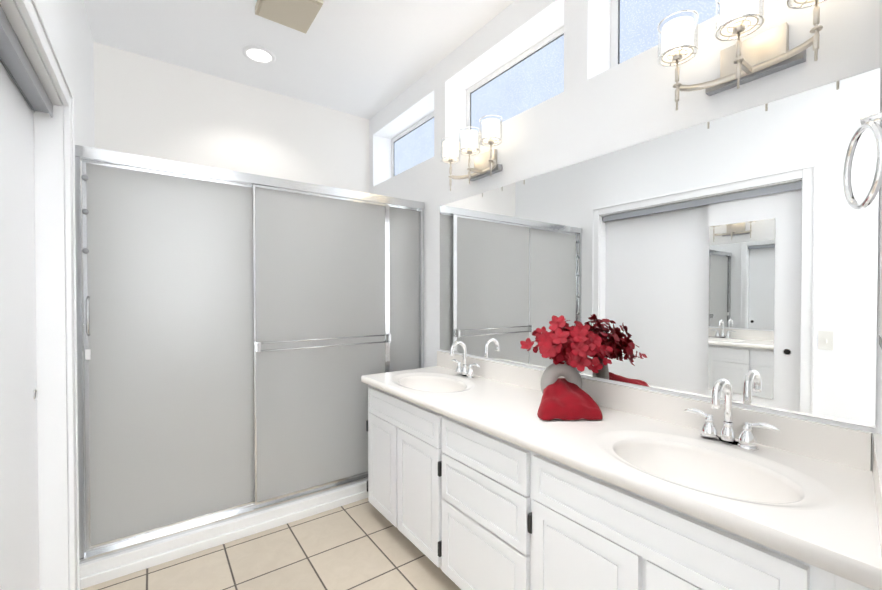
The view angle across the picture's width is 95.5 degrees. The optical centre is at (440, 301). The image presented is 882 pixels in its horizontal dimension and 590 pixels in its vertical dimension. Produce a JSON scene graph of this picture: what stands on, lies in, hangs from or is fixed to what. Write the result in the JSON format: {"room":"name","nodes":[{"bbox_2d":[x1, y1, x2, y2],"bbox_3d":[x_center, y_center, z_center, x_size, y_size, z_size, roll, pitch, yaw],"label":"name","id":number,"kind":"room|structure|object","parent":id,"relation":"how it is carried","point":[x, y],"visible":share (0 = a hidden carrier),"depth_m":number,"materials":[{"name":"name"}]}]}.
{"room":"bathroom","nodes":[
{"label":"bathroom","id":0,"kind":"room"},
{"bbox_2d":[15,0,94,540],"bbox_3d":[-0.758,-0.144,0.418,0.180,2.820,4.880,-1,1,-36],"label":"wall","id":1,"kind":"structure","parent":0,"point":[68,26],"depth_m":1.86,"materials":[{"name":"white paint"}]},
{"bbox_2d":[0,62,39,589],"bbox_3d":[-1.298,0.264,1.159,0.040,1.960,0.905,-1,1,-36],"label":"closet door","id":2,"kind":"structure","parent":1,"relation":"in","point":[19,540],"depth_m":1.32,"materials":[{"name":"white wood"}]},
{"bbox_2d":[0,0,68,589],"bbox_3d":[-1.131,0.243,0.968,0.147,2.030,1.440,-1,1,-36],"label":"door frame","id":3,"kind":"structure","parent":1,"relation":"attached to","point":[22,62],"depth_m":1.55,"materials":[{"name":"white wood"}]},
{"bbox_2d":[15,0,79,589],"bbox_3d":[-1.061,0.211,1.018,0.024,2.094,1.568,-1,1,-36],"label":"trim","id":4,"kind":"structure","parent":1,"relation":"attached to","point":[33,19],"depth_m":1.60,"materials":[{"name":"white wood"}]},
{"bbox_2d":[93,42,369,192],"bbox_3d":[-1.359,-0.178,3.066,2.220,2.820,0.120,-1,1,-36],"label":"wall","id":5,"kind":"structure","parent":0,"point":[149,107],"depth_m":2.83,"materials":[{"name":"white paint"}]},
{"bbox_2d":[81,498,460,589],"bbox_3d":[0.096,1.307,1.065,2.220,0.100,5.100,-1,1,-36],"label":"floor","id":6,"kind":"structure","parent":0,"point":[364,544],"depth_m":1.91,"materials":[{"name":"beige tile"}]},
{"bbox_2d":[80,166,367,589],"bbox_3d":[-1.101,0.255,2.619,1.826,1.965,0.913,-1,1,-36],"label":"shower stall","id":7,"kind":"object","parent":6,"relation":"on","point":[108,568],"visible":0.06,"depth_m":2.02,"materials":[{"name":"white plastic"}]},
{"bbox_2d":[75,145,424,563],"bbox_3d":[-0.863,0.229,2.288,1.824,1.834,0.092,-1,1,-36],"label":"shower door","id":8,"kind":"structure","parent":7,"relation":"attached to","point":[244,333],"depth_m":2.11,"materials":[{"name":"grey glass"}]},
{"bbox_2d":[366,385,425,555],"bbox_3d":[0.006,0.857,2.185,0.546,0.772,0.767,-1,1,-36],"label":"base cabinet","id":9,"kind":"object","parent":6,"relation":"on","point":[395,425],"depth_m":2.02,"materials":[{"name":"white wood"}]},
{"bbox_2d":[361,351,881,589],"bbox_3d":[0.370,0.463,1.663,0.560,0.249,2.083,-1,1,-36],"label":"countertop","id":10,"kind":"structure","parent":9,"relation":"on","point":[807,491],"depth_m":1.18,"materials":[{"name":"white stone"}]},
{"bbox_2d":[450,341,479,378],"bbox_3d":[0.106,0.326,2.292,0.135,0.209,0.260,-1,1,-36],"label":"faucet","id":11,"kind":"object","parent":10,"relation":"on","point":[468,372],"visible":1,"depth_m":2.30,"materials":[{"name":"silver metal"}]},
{"bbox_2d":[520,315,612,419],"bbox_3d":[0.466,0.248,1.668,0.374,0.380,0.456,-1,1,-36],"label":"vase","id":12,"kind":"object","parent":10,"relation":"on","point":[565,347],"visible":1,"depth_m":1.60,"materials":[{"name":"grey ceramic"}]},
{"bbox_2d":[537,378,602,419],"bbox_3d":[0.489,0.381,1.576,0.306,0.109,0.282,-1,1,-36],"label":"towel","id":13,"kind":"object","parent":10,"relation":"on","point":[562,398],"depth_m":1.53,"materials":[{"name":"red fabric"}]},
{"bbox_2d":[684,378,780,450],"bbox_3d":[0.869,0.339,1.233,0.135,0.209,0.260,-1,1,-36],"label":"faucet","id":14,"kind":"object","parent":10,"relation":"on","point":[747,440],"visible":1,"depth_m":1.24,"materials":[{"name":"silver metal"}]},
{"bbox_2d":[426,408,517,589],"bbox_3d":[0.365,0.863,1.687,0.546,0.772,0.620,-1,1,-36],"label":"base cabinet","id":15,"kind":"object","parent":6,"relation":"on","point":[461,506],"depth_m":1.56,"materials":[{"name":"white wood"}]},
{"bbox_2d":[518,446,871,589],"bbox_3d":[0.740,0.870,1.166,0.546,0.772,0.825,-1,1,-36],"label":"base cabinet","id":16,"kind":"object","parent":6,"relation":"on","point":[578,530],"depth_m":1.06,"materials":[{"name":"white wood"}]},
{"bbox_2d":[84,0,514,118],"bbox_3d":[0.096,-1.612,1.027,2.220,0.100,5.100,-1,1,-36],"label":"ceiling","id":17,"kind":"structure","parent":0,"point":[368,59],"depth_m":2.42,"materials":[{"name":"white paint"}]},
{"bbox_2d":[242,45,275,63],"bbox_3d":[-1.162,-1.576,2.561,0.196,0.010,0.196,-1,1,-36],"label":"recessed light","id":18,"kind":"object","parent":17,"relation":"in","point":[258,54],"visible":0.98,"depth_m":2.56,"materials":[{"name":"white plastic"}]},
{"bbox_2d":[255,0,322,33],"bbox_3d":[-0.800,-1.553,2.102,0.270,0.046,0.291,-1,1,-36],"label":"fan","id":19,"kind":"object","parent":17,"relation":"attached to","point":[299,15],"visible":1,"depth_m":2.11,"materials":[{"name":"beige plastic"}]},
{"bbox_2d":[369,0,881,455],"bbox_3d":[0.881,-0.160,1.599,0.200,2.820,4.880,-1,1,-36],"label":"wall","id":20,"kind":"structure","parent":0,"point":[599,106],"depth_m":1.80,"materials":[{"name":"white paint"}]},
{"bbox_2d":[391,112,433,176],"bbox_3d":[-0.163,-1.213,3.184,0.022,0.441,0.917,-1,1,-36],"label":"window","id":21,"kind":"structure","parent":20,"relation":"in","point":[412,146],"depth_m":3.27,"materials":[{"name":"clear glass"}]},
{"bbox_2d":[440,115,502,190],"bbox_3d":[0.184,-0.795,2.223,0.189,0.290,0.464,-1,1,-36],"label":"sconce","id":22,"kind":"object","parent":20,"relation":"attached to","point":[485,164],"visible":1,"depth_m":2.20,"materials":[{"name":"white glass"}]},
{"bbox_2d":[466,26,563,132],"bbox_3d":[0.450,-1.202,2.333,0.022,0.441,0.920,-1,1,-36],"label":"window","id":23,"kind":"structure","parent":20,"relation":"in","point":[533,76],"depth_m":2.31,"materials":[{"name":"glass"}]},
{"bbox_2d":[440,68,880,427],"bbox_3d":[0.571,-0.149,1.853,0.005,0.943,1.975,-1,1,-36],"label":"vanity mirror","id":24,"kind":"object","parent":20,"relation":"attached to","point":[738,251],"visible":0.93,"depth_m":1.37,"materials":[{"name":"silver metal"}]},
{"bbox_2d":[611,0,719,67],"bbox_3d":[1.052,-1.191,1.498,0.022,0.441,0.884,-1,1,-36],"label":"window","id":25,"kind":"structure","parent":20,"relation":"in","point":[634,26],"depth_m":1.75,"materials":[{"name":"glass"}]},
{"bbox_2d":[657,0,826,109],"bbox_3d":[0.913,-0.782,1.211,0.189,0.290,0.464,-1,1,-36],"label":"sconce","id":26,"kind":"object","parent":20,"relation":"attached to","point":[765,53],"visible":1,"depth_m":1.23,"materials":[{"name":"silver metal"}]},
{"bbox_3d":[0.877,-0.147,0.680,0.879,2.819,0.249,-1,1,-36],"label":"wall","id":27,"kind":"structure","parent":0,"visible":0},
{"bbox_2d":[843,112,881,208],"bbox_3d":[0.814,-0.275,0.762,0.148,0.192,0.092,-1,1,-36],"label":"towel ring","id":28,"kind":"object","parent":27,"relation":"attached to","point":[871,123],"visible":1,"depth_m":0.76,"materials":[{"name":"silver metal"}]},
{"bbox_2d":[879,184,881,348],"bbox_3d":[1.024,-0.516,0.913,0.300,1.250,0.016,-1,1,-44],"label":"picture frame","id":29,"kind":"object","parent":27,"relation":"attached to","point":[880,315],"visible":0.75,"depth_m":0.97,"materials":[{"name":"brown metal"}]}
]}

